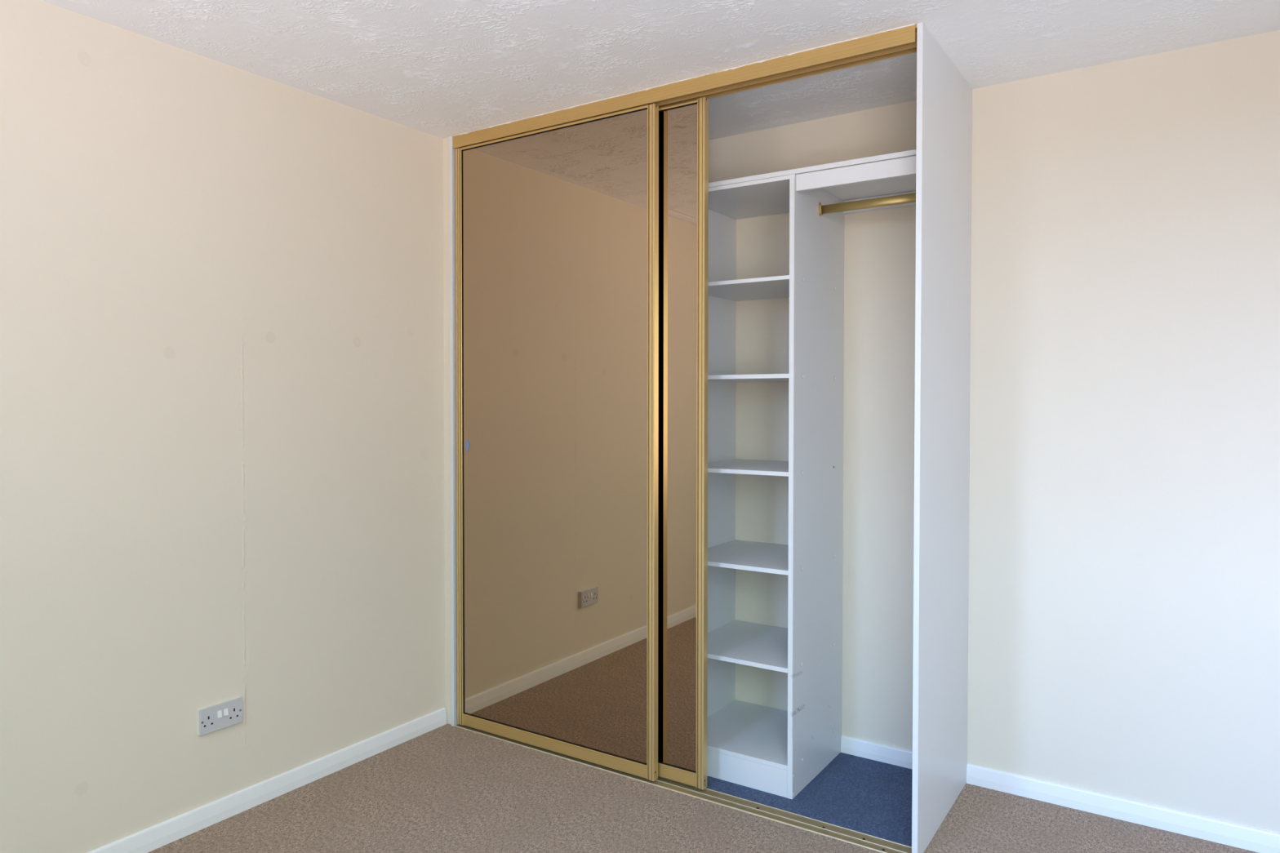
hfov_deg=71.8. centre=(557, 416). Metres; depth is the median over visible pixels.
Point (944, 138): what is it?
end panel
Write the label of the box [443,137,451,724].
trim
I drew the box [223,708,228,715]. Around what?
rocker switch
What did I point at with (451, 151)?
trim strip
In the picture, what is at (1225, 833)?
baseboard
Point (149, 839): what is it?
baseboard
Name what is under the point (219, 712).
rocker switch
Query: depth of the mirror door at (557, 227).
3.12 m
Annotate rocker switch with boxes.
[217,710,222,718]
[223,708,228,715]
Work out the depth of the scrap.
3.39 m
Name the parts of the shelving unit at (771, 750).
panel, shelf, shelf, shelf, shelf, shelf, panel, shelf, panel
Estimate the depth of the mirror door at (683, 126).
2.88 m
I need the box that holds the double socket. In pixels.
[197,696,243,736]
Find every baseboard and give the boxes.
[87,707,446,852]
[840,735,1279,852]
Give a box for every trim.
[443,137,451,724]
[452,23,915,136]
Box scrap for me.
[466,440,469,451]
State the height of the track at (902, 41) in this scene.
0.049 m
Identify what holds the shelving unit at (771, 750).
on the closet carpet
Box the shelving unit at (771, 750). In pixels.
[706,173,844,799]
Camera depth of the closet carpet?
2.81 m
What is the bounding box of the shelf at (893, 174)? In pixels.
[708,149,915,213]
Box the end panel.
[911,22,972,852]
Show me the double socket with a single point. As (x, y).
(224, 714)
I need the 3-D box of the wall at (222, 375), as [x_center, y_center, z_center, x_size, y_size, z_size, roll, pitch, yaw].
[-1.135,0.080,2.617,0.120,2.300,3.679,1,1,36]
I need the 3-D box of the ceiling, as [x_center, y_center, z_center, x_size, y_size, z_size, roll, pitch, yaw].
[0.372,-1.112,1.490,3.860,0.120,3.679,1,1,36]
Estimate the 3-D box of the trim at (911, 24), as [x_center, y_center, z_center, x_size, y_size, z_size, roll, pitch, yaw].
[0.283,-1.075,2.892,1.706,0.005,0.007,1,1,36]
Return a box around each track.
[453,24,916,148]
[454,724,911,852]
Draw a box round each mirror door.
[455,103,658,781]
[657,97,708,790]
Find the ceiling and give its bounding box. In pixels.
[41,0,1279,140]
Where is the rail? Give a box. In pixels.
[818,192,915,215]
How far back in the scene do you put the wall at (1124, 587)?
2.72 m
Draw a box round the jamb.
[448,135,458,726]
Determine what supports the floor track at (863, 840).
on the floor
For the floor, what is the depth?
2.68 m
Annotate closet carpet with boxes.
[706,752,912,847]
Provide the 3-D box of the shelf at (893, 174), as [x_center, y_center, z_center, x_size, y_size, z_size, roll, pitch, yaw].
[0.522,-0.753,3.221,1.712,0.068,0.478,1,1,36]
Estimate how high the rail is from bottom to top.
0.045 m
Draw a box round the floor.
[147,723,1257,852]
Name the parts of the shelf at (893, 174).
rail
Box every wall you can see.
[0,0,444,852]
[708,29,1279,833]

